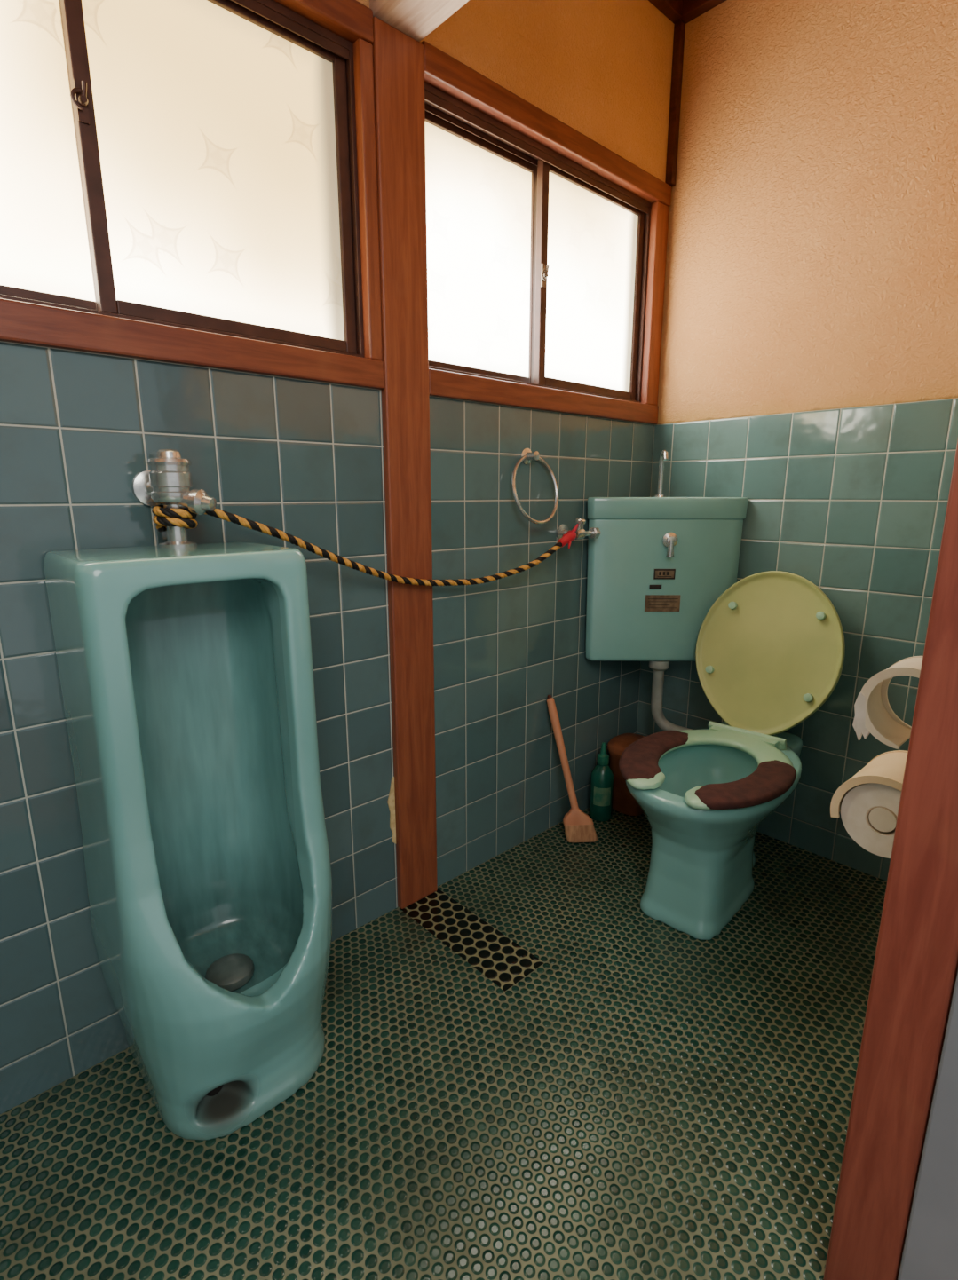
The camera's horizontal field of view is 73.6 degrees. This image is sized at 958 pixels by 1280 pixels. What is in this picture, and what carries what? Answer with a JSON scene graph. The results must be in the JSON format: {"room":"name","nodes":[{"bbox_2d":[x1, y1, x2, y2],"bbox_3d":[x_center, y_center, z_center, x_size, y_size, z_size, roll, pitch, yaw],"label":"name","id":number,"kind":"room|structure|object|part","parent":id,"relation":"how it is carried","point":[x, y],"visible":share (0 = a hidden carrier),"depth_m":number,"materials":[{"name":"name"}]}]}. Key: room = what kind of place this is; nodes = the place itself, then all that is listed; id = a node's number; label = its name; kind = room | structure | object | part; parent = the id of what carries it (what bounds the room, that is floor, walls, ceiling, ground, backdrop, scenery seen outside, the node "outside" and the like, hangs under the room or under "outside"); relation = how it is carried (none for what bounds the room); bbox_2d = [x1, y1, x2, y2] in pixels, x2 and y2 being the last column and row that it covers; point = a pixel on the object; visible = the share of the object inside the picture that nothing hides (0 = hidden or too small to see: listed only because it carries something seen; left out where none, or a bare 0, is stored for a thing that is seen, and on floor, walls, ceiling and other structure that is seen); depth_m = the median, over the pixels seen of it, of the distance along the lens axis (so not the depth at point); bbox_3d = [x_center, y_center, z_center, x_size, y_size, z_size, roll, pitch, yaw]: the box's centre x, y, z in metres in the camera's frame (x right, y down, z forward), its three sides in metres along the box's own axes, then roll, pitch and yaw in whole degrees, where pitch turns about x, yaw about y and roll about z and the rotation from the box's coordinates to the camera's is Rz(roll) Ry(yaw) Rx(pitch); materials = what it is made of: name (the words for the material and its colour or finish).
{"room":"toilet room","nodes":[
{"label":"toilet room","id":0,"kind":"room"},
{"bbox_2d":[0,0,674,1114],"bbox_3d":[-0.321,-0.444,1.289,2.265,2.290,0.100,-12,17,-41],"label":"wall","id":1,"kind":"structure","parent":0,"point":[301,459],"depth_m":1.36,"materials":[{"name":"teal tile"}]},
{"bbox_2d":[0,0,384,389],"bbox_3d":[-0.586,-0.765,0.955,0.970,0.649,0.113,-12,17,-41],"label":"window","id":2,"kind":"structure","parent":1,"relation":"in","point":[185,182],"depth_m":1.05,"materials":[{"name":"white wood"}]},
{"bbox_3d":[-0.763,-0.737,0.831,0.420,0.481,0.004,-12,17,-41],"label":"pane","id":3,"kind":"part","parent":2,"relation":"part of","materials":[{"name":"beige glass"}]},
{"bbox_3d":[-0.763,-0.736,0.831,0.460,0.515,0.020,-12,17,-41],"label":"sash","id":4,"kind":"part","parent":2,"relation":"part of","materials":[{"name":"brown metal"}]},
{"bbox_3d":[-0.586,-0.475,1.021,0.970,0.054,0.113,-12,17,-41],"label":"sill","id":5,"kind":"part","parent":2,"relation":"part of","materials":[{"name":"red wood"}]},
{"bbox_3d":[-0.422,-0.796,1.091,0.420,0.481,0.004,-12,17,-41],"label":"pane","id":6,"kind":"part","parent":2,"relation":"part of","materials":[{"name":"beige glass"}]},
{"bbox_2d":[387,776,395,843],"bbox_3d":[-0.208,0.408,1.520,0.019,0.175,0.003,-12,17,-41],"label":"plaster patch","id":7,"kind":"structure","parent":1,"relation":"attached to","point":[391,795],"depth_m":1.52,"materials":[{"name":"beige paint"}]},
{"bbox_2d":[371,16,437,908],"bbox_3d":[-0.187,-0.254,1.449,0.115,1.848,0.116,-12,17,-41],"label":"wooden post","id":8,"kind":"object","parent":1,"relation":"attached to","point":[398,58],"depth_m":1.36,"materials":[{"name":"red wood"}]},
{"bbox_2d":[368,0,469,41],"bbox_3d":[0.155,-1.131,0.867,0.115,0.122,1.125,-12,17,-41],"label":"trim","id":9,"kind":"structure","parent":1,"relation":"attached to","point":[415,19],"depth_m":1.16,"materials":[{"name":"wood"}]},
{"bbox_2d":[511,448,558,524],"bbox_3d":[0.145,-0.392,1.637,0.170,0.190,0.048,-12,17,-41],"label":"towel ring","id":10,"kind":"object","parent":1,"relation":"attached to","point":[526,455],"visible":1,"depth_m":1.62,"materials":[{"name":"silver metal"}]},
{"bbox_2d":[420,40,671,424],"bbox_3d":[0.185,-0.924,1.647,0.897,0.649,0.113,-12,17,-41],"label":"window","id":11,"kind":"structure","parent":1,"relation":"in","point":[547,246],"depth_m":1.59,"materials":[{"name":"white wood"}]},
{"bbox_3d":[-0.005,-0.892,1.511,0.370,0.481,0.004,-12,17,-41],"label":"pane","id":12,"kind":"part","parent":11,"relation":"part of","materials":[{"name":"beige glass"}]},
{"bbox_3d":[-0.005,-0.891,1.511,0.410,0.515,0.020,-12,17,-41],"label":"sash","id":13,"kind":"part","parent":11,"relation":"part of","materials":[{"name":"brown metal"}]},
{"bbox_3d":[0.185,-0.634,1.714,0.897,0.054,0.113,-12,17,-41],"label":"sill","id":14,"kind":"part","parent":11,"relation":"part of","materials":[{"name":"red wood"}]},
{"bbox_3d":[0.308,-0.945,1.747,0.435,0.515,0.020,-12,17,-41],"label":"sash","id":15,"kind":"part","parent":11,"relation":"part of","materials":[{"name":"brown metal"}]},
{"bbox_3d":[0.308,-0.946,1.747,0.395,0.481,0.004,-12,17,-41],"label":"pane","id":16,"kind":"part","parent":11,"relation":"part of","materials":[{"name":"beige glass"}]},
{"bbox_2d":[556,517,600,539],"bbox_3d":[0.276,-0.303,1.760,0.101,0.067,0.078,-12,17,-41],"label":"valve","id":17,"kind":"object","parent":1,"relation":"attached to","point":[594,533],"visible":0.72,"depth_m":1.75,"materials":[{"name":"silver metal"}]},
{"bbox_3d":[0.273,-0.312,1.722,0.030,0.033,0.030,-12,17,-41],"label":"valve handle","id":18,"kind":"part","parent":17,"relation":"part of","materials":[{"name":"silver metal"}]},
{"bbox_2d":[647,0,682,22],"bbox_3d":[-0.288,-1.525,0.982,2.235,0.045,0.030,-12,17,-41],"label":"trim","id":19,"kind":"structure","parent":1,"relation":"attached to","point":[671,9],"depth_m":1.69,"materials":[{"name":"brown wood"}]},
{"bbox_2d":[0,807,886,1279],"bbox_3d":[0.045,0.785,1.163,2.465,0.050,1.180,-12,17,-41],"label":"floor","id":20,"kind":"structure","parent":0,"point":[525,1071],"depth_m":1.05,"materials":[{"name":"tile"}]},
{"bbox_2d":[43,541,331,1140],"bbox_3d":[-0.431,0.315,1.053,0.338,0.915,0.334,-12,17,-41],"label":"urinal","id":21,"kind":"object","parent":20,"relation":"on","point":[186,680],"visible":1,"depth_m":1.05,"materials":[{"name":"teal ceramic"}]},
{"bbox_2d":[131,449,216,548],"bbox_3d":[-0.489,-0.226,1.024,0.143,0.153,0.067,8,15,30],"label":"valve","id":22,"kind":"object","parent":21,"relation":"on","point":[168,483],"visible":0.95,"depth_m":1.00,"materials":[{"name":"silver metal"}]},
{"bbox_3d":[-0.447,-0.219,1.015,0.060,0.040,0.040,4,13,16],"label":"knob","id":23,"kind":"part","parent":22,"relation":"part of","materials":[{"name":"silver metal"}]},
{"bbox_2d":[151,505,578,585],"bbox_3d":[-0.131,-0.198,1.372,1.044,0.197,0.064,-12,17,-42],"label":"rope","id":24,"kind":"object","parent":22,"relation":"hanging from","point":[188,521],"visible":0.96,"depth_m":1.20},
{"bbox_2d":[546,694,597,842],"bbox_3d":[0.266,0.376,1.839,0.165,0.430,0.054,5,14,20],"label":"scrub brush","id":25,"kind":"object","parent":20,"relation":"on","point":[579,826],"visible":1,"depth_m":1.85,"materials":[{"name":"brown wood"}]},
{"bbox_3d":[0.248,0.351,1.850,0.120,0.372,0.025,7,15,28],"label":"brush handle","id":26,"kind":"part","parent":25,"relation":"part of","materials":[{"name":"brown wood"}]},
{"bbox_2d":[588,742,614,821],"bbox_3d":[0.385,0.438,2.003,0.073,0.250,0.072,-12,17,-41],"label":"bottle","id":27,"kind":"object","parent":20,"relation":"on","point":[601,794],"visible":1,"depth_m":1.98,"materials":[{"name":"green plastic"}]},
{"bbox_2d":[607,733,645,815],"bbox_3d":[0.494,0.432,2.070,0.144,0.231,0.144,-12,17,-41],"label":"waste bin","id":28,"kind":"object","parent":20,"relation":"on","point":[623,801],"visible":0.44,"depth_m":2.03,"materials":[{"name":"orange plastic"}]},
{"bbox_3d":[0.494,0.335,2.047,0.144,0.032,0.144,-12,17,-41],"label":"bin lid","id":29,"kind":"part","parent":28,"relation":"part of","materials":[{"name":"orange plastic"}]},
{"bbox_2d":[618,570,845,940],"bbox_3d":[0.605,0.252,1.590,0.641,0.799,0.398,-12,17,-41],"label":"toilet","id":30,"kind":"object","parent":20,"relation":"on","point":[770,650],"visible":1,"depth_m":1.62,"materials":[{"name":"teal ceramic"}]},
{"bbox_3d":[0.424,0.281,1.585,0.118,0.026,0.353,8,15,32],"label":"seat","id":31,"kind":"part","parent":30,"relation":"part of","materials":[{"name":"red fabric"}]},
{"bbox_3d":[0.547,0.296,1.532,0.466,0.022,0.373,-12,17,-41],"label":"seat","id":32,"kind":"part","parent":30,"relation":"part of","materials":[{"name":"brown fabric"}]},
{"bbox_3d":[0.613,0.467,1.640,0.631,0.357,0.362,-12,17,-41],"label":"bowl","id":33,"kind":"part","parent":30,"relation":"part of","materials":[{"name":"teal ceramic"}]},
{"bbox_3d":[0.603,0.322,1.408,0.331,0.026,0.114,-9,16,-34],"label":"seat","id":34,"kind":"part","parent":30,"relation":"part of","materials":[{"name":"red fabric"}]},
{"bbox_3d":[0.762,0.036,1.706,0.135,0.431,0.373,-12,17,-41],"label":"lid","id":35,"kind":"part","parent":30,"relation":"part of","materials":[{"name":"yellow plastic"}]},
{"bbox_2d":[636,0,957,881],"bbox_3d":[0.914,-0.534,1.683,0.100,2.290,1.180,-12,17,-41],"label":"wall","id":36,"kind":"structure","parent":0,"point":[809,365],"depth_m":1.62,"materials":[{"name":"beige paint"}]},
{"bbox_2d":[584,450,748,730],"bbox_3d":[0.536,-0.119,1.859,0.342,0.841,0.342,-12,17,-41],"label":"toilet tank","id":37,"kind":"object","parent":36,"relation":"attached to","point":[658,564],"visible":0.89,"depth_m":1.83,"materials":[{"name":"teal ceramic"}]},
{"bbox_3d":[0.533,-0.481,1.851,0.032,0.133,0.072,-1,13,-3],"label":"tank spout","id":38,"kind":"part","parent":37,"relation":"part of","materials":[{"name":"silver metal"}]},
{"bbox_3d":[0.531,-0.106,1.853,0.100,0.048,0.007,0,13,0],"label":"instruction plate","id":39,"kind":"part","parent":37,"relation":"part of","materials":[{"name":"brown metal"}]},
{"bbox_3d":[0.528,-0.143,1.870,0.332,0.420,0.309,-12,17,-41],"label":"tank","id":40,"kind":"part","parent":37,"relation":"part of","materials":[{"name":"teal ceramic"}]},
{"bbox_3d":[0.531,-0.189,1.833,0.060,0.030,0.007,0,13,0],"label":"maker plate","id":41,"kind":"part","parent":37,"relation":"part of","materials":[{"name":"brown metal"}]},
{"bbox_3d":[0.527,-0.373,1.810,0.342,0.062,0.318,-12,17,-41],"label":"tank lid","id":42,"kind":"part","parent":37,"relation":"part of","materials":[{"name":"teal ceramic"}]},
{"bbox_3d":[0.539,-0.270,1.806,0.037,0.069,0.037,-12,17,-41],"label":"flush lever","id":43,"kind":"part","parent":37,"relation":"part of","materials":[{"name":"silver metal"}]},
{"bbox_2d":[664,20,685,187],"bbox_3d":[0.547,-1.487,1.786,0.023,0.388,0.022,-12,17,-41],"label":"trim","id":44,"kind":"structure","parent":36,"relation":"attached to","point":[679,28],"depth_m":1.78,"materials":[{"name":"brown wood"}]},
{"bbox_2d":[672,0,726,23],"bbox_3d":[0.883,-1.615,1.375,0.033,0.045,1.025,-12,17,-41],"label":"trim","id":45,"kind":"structure","parent":36,"relation":"attached to","point":[691,9],"depth_m":1.70,"materials":[{"name":"brown wood"}]},
{"bbox_3d":[0.641,-0.307,0.692,2.850,2.290,0.056,-12,17,-41],"label":"wall","id":46,"kind":"structure","parent":0,"visible":0},
{"bbox_2d":[829,750,907,831],"bbox_3d":[0.567,0.219,0.868,0.127,0.106,0.124,-12,17,-41],"label":"paper holder","id":47,"kind":"object","parent":46,"relation":"attached to","point":[888,768],"visible":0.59,"depth_m":0.84,"materials":[{"name":"beige plastic"}]},
{"bbox_3d":[0.521,0.213,0.828,0.004,0.078,0.118,-12,17,-41],"label":"arm","id":48,"kind":"part","parent":47,"relation":"part of","materials":[{"name":"beige plastic"}]},
{"bbox_2d":[840,782,900,858],"bbox_3d":[0.566,0.228,0.871,0.105,0.103,0.103,-12,17,-41],"label":"toilet roll","id":49,"kind":"object","parent":47,"relation":"hanging from","point":[857,802],"visible":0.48,"depth_m":0.85,"materials":[{"name":"paper"}]},
{"bbox_3d":[0.566,0.226,0.871,0.111,0.032,0.032,-12,17,-41],"label":"rod","id":50,"kind":"part","parent":47,"relation":"part of","materials":[{"name":"white plastic"}]},
{"bbox_3d":[0.609,0.196,0.907,0.004,0.078,0.118,-12,17,-41],"label":"arm","id":51,"kind":"part","parent":47,"relation":"part of","materials":[{"name":"beige plastic"}]},
{"bbox_2d":[852,655,922,749],"bbox_3d":[0.571,0.074,0.829,0.130,0.114,0.110,-12,17,-41],"label":"toilet roll","id":52,"kind":"object","parent":46,"relation":"attached to","point":[874,715],"visible":0.78,"depth_m":0.83,"materials":[{"name":"white paper"}]},
{"bbox_3d":[0.585,0.073,0.845,0.004,0.106,0.103,-12,17,-41],"label":"holder arm","id":53,"kind":"part","parent":52,"relation":"part of","materials":[{"name":"white plastic"}]},
{"bbox_2d":[823,439,957,1279],"bbox_3d":[0.488,-0.113,0.604,0.050,1.950,0.073,-12,17,-41],"label":"trim","id":54,"kind":"structure","parent":46,"relation":"attached to","point":[915,967],"depth_m":0.70,"materials":[{"name":"brown wood"}]},
{"bbox_2d":[897,970,957,1279],"bbox_3d":[0.806,-0.151,0.806,0.805,1.926,0.053,-12,17,-41],"label":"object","id":55,"kind":"structure","parent":46,"relation":"in","point":[930,1246],"depth_m":0.70,"materials":[{"name":"grey"}]}
]}

